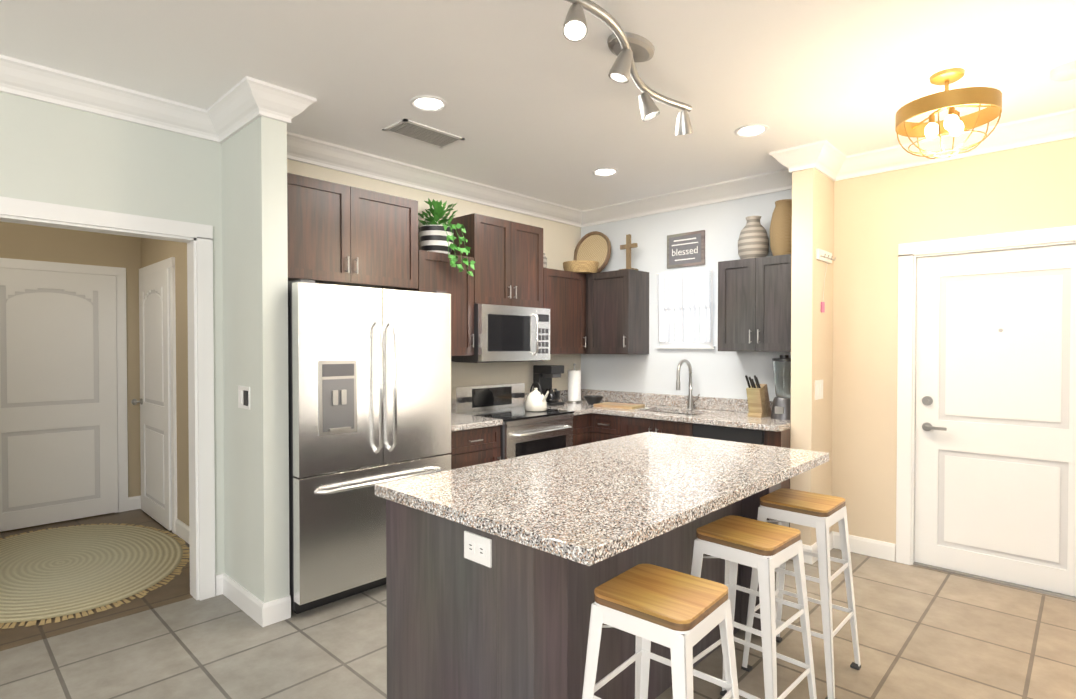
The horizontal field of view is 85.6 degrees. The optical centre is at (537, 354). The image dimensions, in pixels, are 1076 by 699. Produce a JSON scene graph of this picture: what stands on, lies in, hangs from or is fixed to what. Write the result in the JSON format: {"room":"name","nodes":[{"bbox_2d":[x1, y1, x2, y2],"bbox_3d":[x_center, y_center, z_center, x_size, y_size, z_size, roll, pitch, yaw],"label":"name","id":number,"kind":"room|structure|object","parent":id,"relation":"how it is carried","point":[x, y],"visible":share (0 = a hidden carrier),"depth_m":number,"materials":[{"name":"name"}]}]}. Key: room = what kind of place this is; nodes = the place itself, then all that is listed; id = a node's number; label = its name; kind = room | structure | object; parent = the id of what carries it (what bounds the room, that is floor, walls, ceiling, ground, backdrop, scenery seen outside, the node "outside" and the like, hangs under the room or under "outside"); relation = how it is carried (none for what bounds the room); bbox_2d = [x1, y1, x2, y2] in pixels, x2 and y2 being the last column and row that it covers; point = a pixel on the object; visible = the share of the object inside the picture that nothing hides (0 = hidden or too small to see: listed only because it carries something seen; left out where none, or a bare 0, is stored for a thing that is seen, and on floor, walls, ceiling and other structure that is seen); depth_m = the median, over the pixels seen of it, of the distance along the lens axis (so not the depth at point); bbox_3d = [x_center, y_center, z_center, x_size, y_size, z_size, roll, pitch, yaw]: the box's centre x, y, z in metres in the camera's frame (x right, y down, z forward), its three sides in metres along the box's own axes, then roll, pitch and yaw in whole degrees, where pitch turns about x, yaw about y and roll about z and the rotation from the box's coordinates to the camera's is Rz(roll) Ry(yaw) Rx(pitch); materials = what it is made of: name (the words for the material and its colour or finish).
{"room":"kitchen","nodes":[
{"label":"kitchen","id":0,"kind":"room"},
{"bbox_2d":[0,221,139,531],"bbox_3d":[-4.173,0.001,4.553,0.120,2.740,1.740,1,1,44],"label":"wall","id":1,"kind":"structure","parent":0,"point":[132,255],"depth_m":4.98,"materials":[{"name":"beige paint"}]},
{"bbox_2d":[0,268,117,531],"bbox_3d":[-3.902,0.343,4.673,0.112,2.030,0.860,1,1,44],"label":"hall door","id":2,"kind":"structure","parent":1,"relation":"in","point":[58,408],"depth_m":4.71,"materials":[{"name":"white wood"}]},
{"bbox_2d":[0,258,127,511],"bbox_3d":[-3.936,0.309,4.705,0.020,2.120,1.010,1,1,44],"label":"door frame","id":3,"kind":"structure","parent":1,"relation":"attached to","point":[119,273],"depth_m":5.03,"materials":[{"name":"white wood"}]},
{"bbox_2d":[140,238,188,525],"bbox_3d":[-2.674,0.003,4.439,2.450,2.740,0.120,1,1,44],"label":"wall","id":4,"kind":"structure","parent":0,"point":[152,251],"depth_m":4.37,"materials":[{"name":"beige paint"}]},
{"bbox_2d":[131,268,171,530],"bbox_3d":[-3.178,0.342,4.762,0.860,2.030,0.112,1,1,44],"label":"hall door","id":5,"kind":"structure","parent":4,"relation":"in","point":[155,381],"depth_m":4.73,"materials":[{"name":"white wood"}]},
{"bbox_2d":[139,257,176,533],"bbox_3d":[-3.146,0.308,4.795,1.010,2.120,0.020,1,1,44],"label":"door frame","id":6,"kind":"structure","parent":4,"relation":"attached to","point":[161,265],"depth_m":4.46,"materials":[{"name":"white wood"}]},
{"bbox_2d":[175,519,188,543],"bbox_3d":[-2.304,1.322,4.012,1.300,0.115,0.016,1,1,44],"label":"baseboard","id":7,"kind":"structure","parent":4,"relation":"attached to","point":[181,529],"depth_m":4.34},
{"bbox_2d":[221,116,289,602],"bbox_3d":[-1.618,0.019,3.264,0.700,2.740,0.130,1,1,44],"label":"wall","id":8,"kind":"structure","parent":0,"point":[255,332],"depth_m":3.06,"materials":[{"name":"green paint"}]},
{"bbox_2d":[204,76,279,138],"bbox_3d":[-1.564,-1.283,3.049,0.570,0.130,0.140,1,1,44],"label":"crown molding","id":9,"kind":"structure","parent":8,"relation":"attached to","point":[242,104],"depth_m":2.99,"materials":[{"name":"white wood"}]},
{"bbox_2d":[238,386,249,409],"bbox_3d":[-1.595,0.231,3.146,0.160,0.120,0.012,1,1,44],"label":"light switch","id":10,"kind":"object","parent":8,"relation":"attached to","point":[243,397],"visible":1,"depth_m":3.13,"materials":[{"name":"white plastic"}]},
{"bbox_2d":[217,573,274,626],"bbox_3d":[-1.614,1.333,3.188,0.596,0.115,0.060,1,1,44],"label":"baseboard","id":11,"kind":"structure","parent":8,"relation":"attached to","point":[255,608],"depth_m":3.12,"materials":[{"name":"white wood"}]},
{"bbox_2d":[274,88,316,146],"bbox_3d":[-1.412,-1.285,3.208,0.570,0.130,0.120,1,1,44],"label":"crown molding","id":12,"kind":"structure","parent":8,"relation":"attached to","point":[292,103],"depth_m":3.02,"materials":[{"name":"white wood"}]},
{"bbox_2d":[0,92,580,574],"bbox_3d":[-2.720,0.029,2.525,0.120,2.740,9.000,1,1,44],"label":"wall","id":13,"kind":"structure","parent":0,"point":[56,154],"depth_m":3.14,"materials":[{"name":"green paint"}]},
{"bbox_2d":[0,196,215,600],"bbox_3d":[-2.438,0.333,2.826,0.156,2.125,1.530,1,1,44],"label":"door frame","id":14,"kind":"structure","parent":13,"relation":"attached to","point":[197,238],"depth_m":3.28,"materials":[{"name":"white wood"}]},
{"bbox_2d":[0,55,226,142],"bbox_3d":[-3.763,-1.258,1.242,0.110,0.130,5.730,1,1,44],"label":"crown molding","id":15,"kind":"structure","parent":13,"relation":"attached to","point":[18,77],"depth_m":2.89,"materials":[{"name":"white wood"}]},
{"bbox_2d":[287,173,422,291],"bbox_3d":[-1.277,-0.747,3.712,0.319,0.600,1.002,1,1,44],"label":"upper cabinet","id":16,"kind":"object","parent":13,"relation":"attached to","point":[341,234],"depth_m":3.61,"materials":[{"name":"brown wood"}]},
{"bbox_2d":[287,136,583,227],"bbox_3d":[-0.619,-1.304,4.551,0.110,0.130,3.140,1,1,44],"label":"crown molding","id":17,"kind":"structure","parent":13,"relation":"attached to","point":[308,150],"depth_m":4.29,"materials":[{"name":"white wood"}]},
{"bbox_2d":[423,250,474,355],"bbox_3d":[-0.760,-0.360,4.261,0.319,0.730,0.490,1,1,44],"label":"upper cabinet","id":18,"kind":"object","parent":13,"relation":"attached to","point":[438,274],"depth_m":4.23,"materials":[{"name":"brown wood"}]},
{"bbox_2d":[418,198,475,275],"bbox_3d":[-0.701,-0.851,4.216,0.421,0.563,0.362,1,1,44],"label":"potted plant","id":19,"kind":"object","parent":18,"relation":"on","point":[434,236],"visible":0.94,"depth_m":4.17,"materials":[{"name":"green plant"}]},
{"bbox_2d":[448,213,546,308],"bbox_3d":[-0.329,-0.724,4.710,0.319,0.673,0.754,1,1,44],"label":"upper cabinet","id":20,"kind":"object","parent":13,"relation":"attached to","point":[509,270],"depth_m":4.56,"materials":[{"name":"brown wood"}]},
{"bbox_2d":[451,304,549,362],"bbox_3d":[-0.281,-0.164,4.673,0.446,0.437,0.750,1,1,44],"label":"microwave","id":21,"kind":"object","parent":20,"relation":"attached to","point":[502,333],"visible":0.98,"depth_m":4.49,"materials":[{"name":"metal"}]},
{"bbox_2d":[547,268,585,353],"bbox_3d":[0.124,-0.372,5.192,0.319,0.730,0.553,1,1,44],"label":"upper cabinet","id":22,"kind":"object","parent":13,"relation":"attached to","point":[566,290],"depth_m":5.11,"materials":[{"name":"brown wood"}]},
{"bbox_2d":[543,253,546,267],"bbox_3d":[0.030,-0.806,5.031,0.096,0.140,0.096,1,1,44],"label":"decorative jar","id":23,"kind":"object","parent":22,"relation":"on","point":[544,261],"visible":0.25,"depth_m":5.00,"materials":[{"name":"beige ceramic"}]},
{"bbox_2d":[563,260,598,273],"bbox_3d":[0.391,-0.790,5.309,0.330,0.100,0.330,1,1,44],"label":"decorative basket","id":24,"kind":"object","parent":22,"relation":"on","point":[583,266],"visible":0.81,"depth_m":5.18,"materials":[{"name":"wicker"}]},
{"bbox_2d":[573,231,610,271],"bbox_3d":[0.513,-0.961,5.522,0.430,0.430,0.100,1,1,44],"label":"decorative tray","id":25,"kind":"object","parent":22,"relation":"on","point":[594,246],"visible":0.67,"depth_m":5.51,"materials":[{"name":"wicker"}]},
{"bbox_2d":[0,509,1075,698],"bbox_3d":[-1.041,1.469,1.031,9.600,0.102,9.120,1,1,44],"label":"floor","id":26,"kind":"structure","parent":0,"point":[925,633],"depth_m":2.77,"materials":[{"name":"tile"}]},
{"bbox_2d":[0,523,189,628],"bbox_3d":[-3.145,1.374,3.826,2.095,0.012,1.411,1,1,44],"label":"jute rug","id":27,"kind":"object","parent":26,"relation":"on","point":[57,573],"visible":0.98,"depth_m":3.72,"materials":[{"name":"beige wicker"}]},
{"bbox_2d":[288,279,450,613],"bbox_3d":[-1.114,0.492,3.575,0.731,1.785,0.990,1,1,44],"label":"fridge","id":28,"kind":"object","parent":26,"relation":"on","point":[369,388],"visible":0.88,"depth_m":3.24,"materials":[{"name":"metal"}]},
{"bbox_2d":[447,425,500,469],"bbox_3d":[-0.656,0.938,4.178,0.608,0.878,0.494,1,1,44],"label":"base cabinet","id":29,"kind":"object","parent":26,"relation":"on","point":[472,447],"depth_m":3.97,"materials":[{"name":"brown wood"}]},
{"bbox_2d":[451,413,502,431],"bbox_3d":[-0.648,0.427,4.162,0.633,0.140,0.494,1,1,44],"label":"countertop","id":30,"kind":"structure","parent":29,"relation":"on","point":[459,422],"depth_m":4.03,"materials":[{"name":"stone"}]},
{"bbox_2d":[451,383,573,459],"bbox_3d":[-0.181,0.811,4.590,0.691,1.120,0.750,1,1,44],"label":"range","id":31,"kind":"object","parent":26,"relation":"on","point":[523,432],"visible":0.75,"depth_m":4.51,"materials":[{"name":"silver metal"}]},
{"bbox_2d":[525,382,548,411],"bbox_3d":[0.002,0.332,4.660,0.232,0.231,0.180,1,1,44],"label":"kettle","id":32,"kind":"object","parent":31,"relation":"on","point":[536,401],"visible":1,"depth_m":4.61,"materials":[{"name":"beige ceramic"}]},
{"bbox_2d":[378,480,784,698],"bbox_3d":[0.319,0.959,2.574,0.803,0.879,1.810,1,1,44],"label":"kitchen island","id":33,"kind":"object","parent":26,"relation":"on","point":[459,627],"depth_m":1.97,"materials":[{"name":"wood"}]},
{"bbox_2d":[464,531,491,567],"bbox_3d":[-0.189,0.602,1.804,0.125,0.085,0.008,1,1,44],"label":"outlet","id":34,"kind":"object","parent":33,"relation":"attached to","point":[477,548],"visible":1,"depth_m":1.80,"materials":[{"name":"white plastic"}]},
{"bbox_2d":[375,432,828,567],"bbox_3d":[0.400,0.499,2.491,1.020,0.042,1.860,1,1,44],"label":"island countertop","id":35,"kind":"structure","parent":33,"relation":"on","point":[587,505],"depth_m":2.10,"materials":[{"name":"beige stone"}]},
{"bbox_2d":[582,564,738,698],"bbox_3d":[0.344,1.032,1.626,0.384,0.760,0.384,1,1,41],"label":"stool","id":36,"kind":"object","parent":26,"relation":"on","point":[646,604],"visible":1,"depth_m":1.58,"materials":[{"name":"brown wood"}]},
{"bbox_2d":[683,422,790,526],"bbox_3d":[1.501,0.936,4.308,0.580,0.878,0.613,1,1,44],"label":"base cabinet","id":37,"kind":"object","parent":26,"relation":"on","point":[752,436],"depth_m":3.98,"materials":[{"name":"brown wood"}]},
{"bbox_2d":[525,393,590,414],"bbox_3d":[0.134,0.416,4.980,0.638,0.140,0.244,1,1,44],"label":"countertop","id":38,"kind":"structure","parent":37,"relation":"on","point":[583,407],"depth_m":5.01,"materials":[{"name":"stone"}]},
{"bbox_2d":[533,365,563,405],"bbox_3d":[0.100,0.268,5.152,0.235,0.350,0.170,1,1,44],"label":"coffee maker","id":39,"kind":"object","parent":38,"relation":"on","point":[543,375],"visible":0.94,"depth_m":5.11,"materials":[{"name":"black plastic"}]},
{"bbox_2d":[560,389,790,431],"bbox_3d":[0.995,0.418,4.767,2.181,0.140,0.634,1,1,44],"label":"countertop","id":40,"kind":"structure","parent":37,"relation":"on","point":[725,412],"depth_m":4.69,"materials":[{"name":"stone"}]},
{"bbox_2d":[566,363,581,402],"bbox_3d":[0.339,0.259,5.414,0.150,0.360,0.150,1,1,44],"label":"paper towel","id":41,"kind":"object","parent":40,"relation":"on","point":[574,385],"visible":1,"depth_m":5.36,"materials":[{"name":"white paper"}]},
{"bbox_2d":[584,395,603,404],"bbox_3d":[0.500,0.407,5.223,0.180,0.070,0.180,1,1,44],"label":"bowl","id":42,"kind":"object","parent":40,"relation":"on","point":[592,399],"visible":0.94,"depth_m":5.17,"materials":[{"name":"black plastic"}]},
{"bbox_2d":[593,402,644,408],"bbox_3d":[0.697,0.435,4.994,0.380,0.020,0.260,1,1,36],"label":"cutting board","id":43,"kind":"object","parent":40,"relation":"on","point":[619,405],"visible":1,"depth_m":4.93,"materials":[{"name":"brown wood"}]},
{"bbox_2d":[676,359,699,408],"bbox_3d":[1.227,0.242,4.750,0.117,0.412,0.244,1,1,44],"label":"faucet","id":44,"kind":"object","parent":40,"relation":"on","point":[690,396],"visible":1,"depth_m":4.82,"materials":[{"name":"silver metal"}]},
{"bbox_2d":[745,375,770,417],"bbox_3d":[1.623,0.300,4.283,0.100,0.309,0.273,1,1,44],"label":"knife block","id":45,"kind":"object","parent":40,"relation":"on","point":[758,400],"visible":0.96,"depth_m":4.23,"materials":[{"name":"brown wood"}]},
{"bbox_2d":[771,355,790,419],"bbox_3d":[1.779,0.229,4.154,0.212,0.455,0.173,1,1,44],"label":"blender","id":46,"kind":"object","parent":40,"relation":"on","point":[781,407],"visible":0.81,"depth_m":4.12,"materials":[{"name":"glass"}]},
{"bbox_2d":[691,515,816,698],"bbox_3d":[0.773,1.025,2.143,0.384,0.760,0.384,-1,1,-44],"label":"stool","id":47,"kind":"object","parent":26,"relation":"on","point":[732,541],"visible":0.85,"depth_m":2.08,"materials":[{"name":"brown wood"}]},
{"bbox_2d":[741,488,860,698],"bbox_3d":[1.176,1.019,2.588,0.384,0.760,0.384,1,1,44],"label":"stool","id":48,"kind":"object","parent":26,"relation":"on","point":[821,513],"visible":0.9,"depth_m":2.53,"materials":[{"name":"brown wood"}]},
{"bbox_2d":[0,0,1075,210],"bbox_3d":[-1.041,-1.369,0.992,9.600,0.100,9.120,1,1,44],"label":"ceiling","id":49,"kind":"structure","parent":0,"point":[540,106],"depth_m":2.73,"materials":[{"name":"paint"}]},
{"bbox_2d":[382,119,464,148],"bbox_3d":[-0.696,-1.351,3.562,0.240,0.008,0.440,1,1,44],"label":"ceiling vent","id":50,"kind":"object","parent":49,"relation":"in","point":[416,131],"visible":0.98,"depth_m":3.54,"materials":[{"name":"metal"}]},
{"bbox_2d":[410,95,446,111],"bbox_3d":[-0.586,-1.343,3.112,0.196,0.009,0.196,1,1,44],"label":"recessed light","id":51,"kind":"object","parent":49,"relation":"in","point":[428,103],"visible":1,"depth_m":3.11,"materials":[{"name":"white plastic"}]},
{"bbox_2d":[592,168,618,175],"bbox_3d":[0.501,-1.360,4.328,0.196,0.009,0.196,1,1,44],"label":"recessed light","id":52,"kind":"object","parent":49,"relation":"in","point":[605,171],"visible":1,"depth_m":4.32,"materials":[{"name":"white plastic"}]},
{"bbox_2d":[563,0,692,134],"bbox_3d":[0.438,-1.225,2.495,0.309,0.230,1.216,1,1,44],"label":"track light","id":53,"kind":"object","parent":49,"relation":"attached to","point":[628,49],"visible":1,"depth_m":2.42,"materials":[{"name":"silver metal"}]},
{"bbox_2d":[734,124,768,136],"bbox_3d":[1.286,-1.349,3.499,0.196,0.009,0.196,1,1,44],"label":"recessed light","id":54,"kind":"object","parent":49,"relation":"in","point":[751,130],"visible":1,"depth_m":3.50,"materials":[{"name":"white plastic"}]},
{"bbox_2d":[895,68,1001,158],"bbox_3d":[1.962,-1.155,2.791,0.418,0.378,0.418,1,1,44],"label":"semi-flush ceiling light","id":55,"kind":"object","parent":49,"relation":"attached to","point":[953,123],"visible":1,"depth_m":2.74,"materials":[{"name":"gold metal"}]},
{"bbox_2d":[1050,61,1075,81],"bbox_3d":[2.487,-1.323,2.717,0.140,0.040,0.140,1,1,44],"label":"recessed light","id":56,"kind":"object","parent":49,"relation":"attached to","point":[1065,72],"visible":1,"depth_m":2.70,"materials":[{"name":"plastic"}]},
{"bbox_2d":[790,168,833,545],"bbox_3d":[1.908,0.009,4.038,0.135,2.740,0.430,1,1,44],"label":"wall","id":57,"kind":"structure","parent":0,"point":[811,322],"depth_m":3.90,"materials":[{"name":"beige paint"}]},
{"bbox_2d":[764,147,803,186],"bbox_3d":[1.741,-1.296,4.020,0.115,0.130,0.420,1,1,44],"label":"crown molding","id":58,"kind":"structure","parent":57,"relation":"attached to","point":[789,158],"depth_m":3.89,"materials":[{"name":"white wood"}]},
{"bbox_2d":[815,380,822,399],"bbox_3d":[1.905,0.235,3.933,0.010,0.130,0.150,1,1,44],"label":"light switch","id":59,"kind":"object","parent":57,"relation":"attached to","point":[818,389],"visible":1,"depth_m":3.92,"materials":[{"name":"white plastic"}]},
{"bbox_2d":[808,531,833,563],"bbox_3d":[1.957,1.322,3.998,0.016,0.115,0.446,1,1,44],"label":"baseboard","id":60,"kind":"structure","parent":57,"relation":"attached to","point":[813,548],"depth_m":3.88,"materials":[{"name":"white wood"}]},
{"bbox_2d":[821,302,824,311],"bbox_3d":[1.865,-0.317,3.855,0.049,0.062,0.061,1,1,44],"label":"hooks","id":61,"kind":"object","parent":57,"relation":"attached to","point":[822,303],"depth_m":3.95,"materials":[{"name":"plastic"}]},
{"bbox_2d":[800,140,847,179],"bbox_3d":[1.914,-1.294,3.856,0.120,0.130,0.420,1,1,44],"label":"crown molding","id":62,"kind":"structure","parent":57,"relation":"attached to","point":[822,156],"depth_m":3.83,"materials":[{"name":"white wood"}]},
{"bbox_2d":[816,248,835,262],"bbox_3d":[1.906,-0.656,3.894,0.049,0.073,0.385,1,1,44],"label":"hooks","id":63,"kind":"object","parent":57,"relation":"attached to","point":[823,255],"depth_m":3.94,"materials":[{"name":"white plastic"}]},
{"bbox_2d":[581,137,1075,543],"bbox_3d":[2.958,0.017,3.419,7.120,2.740,0.120,1,1,44],"label":"wall","id":64,"kind":"structure","parent":0,"point":[879,218],"depth_m":4.01,"materials":[{"name":"beige paint"}]},
{"bbox_2d":[586,269,648,353],"bbox_3d":[0.708,-0.373,5.247,0.488,0.730,0.319,1,1,44],"label":"upper cabinet","id":65,"kind":"object","parent":64,"relation":"attached to","point":[617,302],"depth_m":5.11,"materials":[{"name":"brown wood"}]},
{"bbox_2d":[619,234,637,269],"bbox_3d":[0.805,-0.902,5.163,0.170,0.329,0.100,1,1,44],"label":"decorative cross","id":66,"kind":"object","parent":65,"relation":"on","point":[628,246],"visible":0.71,"depth_m":5.15,"materials":[{"name":"brown wood"}]},
{"bbox_2d":[656,271,714,348],"bbox_3d":[1.280,-0.374,4.973,0.540,0.640,0.130,1,1,44],"label":"window","id":67,"kind":"structure","parent":64,"relation":"in","point":[686,345],"depth_m":4.86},
{"bbox_2d":[657,268,711,341],"bbox_3d":[1.228,-0.409,4.918,0.520,0.601,0.052,1,1,44],"label":"sheer curtain","id":68,"kind":"object","parent":67,"relation":"hanging from","point":[684,307],"visible":0.98,"depth_m":4.90,"materials":[{"name":"white fabric"}]},
{"bbox_2d":[667,230,704,268],"bbox_3d":[1.250,-0.891,4.927,0.350,0.285,0.025,1,1,44],"label":"blessed sign","id":69,"kind":"object","parent":64,"relation":"attached to","point":[687,241],"visible":0.98,"depth_m":4.91,"materials":[{"name":"grey wood"}]},
{"bbox_2d":[672,246,697,255],"bbox_3d":[1.241,-0.877,4.918,0.241,0.059,0.001,1,1,44],"label":"lettering","id":70,"kind":"object","parent":69,"relation":"attached to","point":[690,251],"visible":1,"depth_m":4.92},
{"bbox_2d":[584,173,791,226],"bbox_3d":[1.216,-1.308,4.890,2.065,0.130,0.120,1,1,44],"label":"crown molding","id":71,"kind":"structure","parent":64,"relation":"attached to","point":[759,184],"depth_m":4.87,"materials":[{"name":"white wood"}]},
{"bbox_2d":[718,254,791,351],"bbox_3d":[1.683,-0.365,4.321,0.582,0.680,0.319,1,1,44],"label":"upper cabinet","id":72,"kind":"object","parent":64,"relation":"attached to","point":[754,304],"depth_m":4.21,"materials":[{"name":"brown wood"}]},
{"bbox_2d":[738,216,768,258],"bbox_3d":[1.624,-0.872,4.385,0.224,0.330,0.224,1,1,44],"label":"vase","id":73,"kind":"object","parent":72,"relation":"on","point":[753,240],"visible":0.88,"depth_m":4.31,"materials":[{"name":"beige ceramic"}]},
{"bbox_2d":[770,199,791,255],"bbox_3d":[1.791,-0.910,4.226,0.200,0.410,0.200,1,1,44],"label":"decorative vase","id":74,"kind":"object","parent":72,"relation":"on","point":[781,233],"visible":0.69,"depth_m":4.16,"materials":[{"name":"ceramic"}]},
{"bbox_2d":[834,532,895,561],"bbox_3d":[2.255,1.322,4.012,0.370,0.115,0.016,1,1,44],"label":"baseboard","id":75,"kind":"structure","parent":64,"relation":"attached to","point":[860,545],"depth_m":3.98,"materials":[{"name":"white wood"}]},
{"bbox_2d":[832,108,1075,180],"bbox_3d":[3.760,-1.275,2.474,4.680,0.130,0.120,1,1,44],"label":"crown molding","id":76,"kind":"structure","parent":64,"relation":"attached to","point":[1061,125],"depth_m":3.53,"materials":[{"name":"white wood"}]},
{"bbox_2d":[896,225,1075,600],"bbox_3d":[2.819,0.328,3.543,1.065,2.115,0.138,1,1,44],"label":"door frame","id":77,"kind":"structure","parent":64,"relation":"attached to","point":[909,254],"depth_m":3.81,"materials":[{"name":"white wood"}]},
{"bbox_2d":[914,244,1075,596],"bbox_3d":[2.802,0.370,3.525,0.871,2.004,0.099,1,1,44],"label":"entry door","id":78,"kind":"structure","parent":64,"relation":"in","point":[995,471],"depth_m":3.53,"materials":[{"name":"white wood"}]}
]}

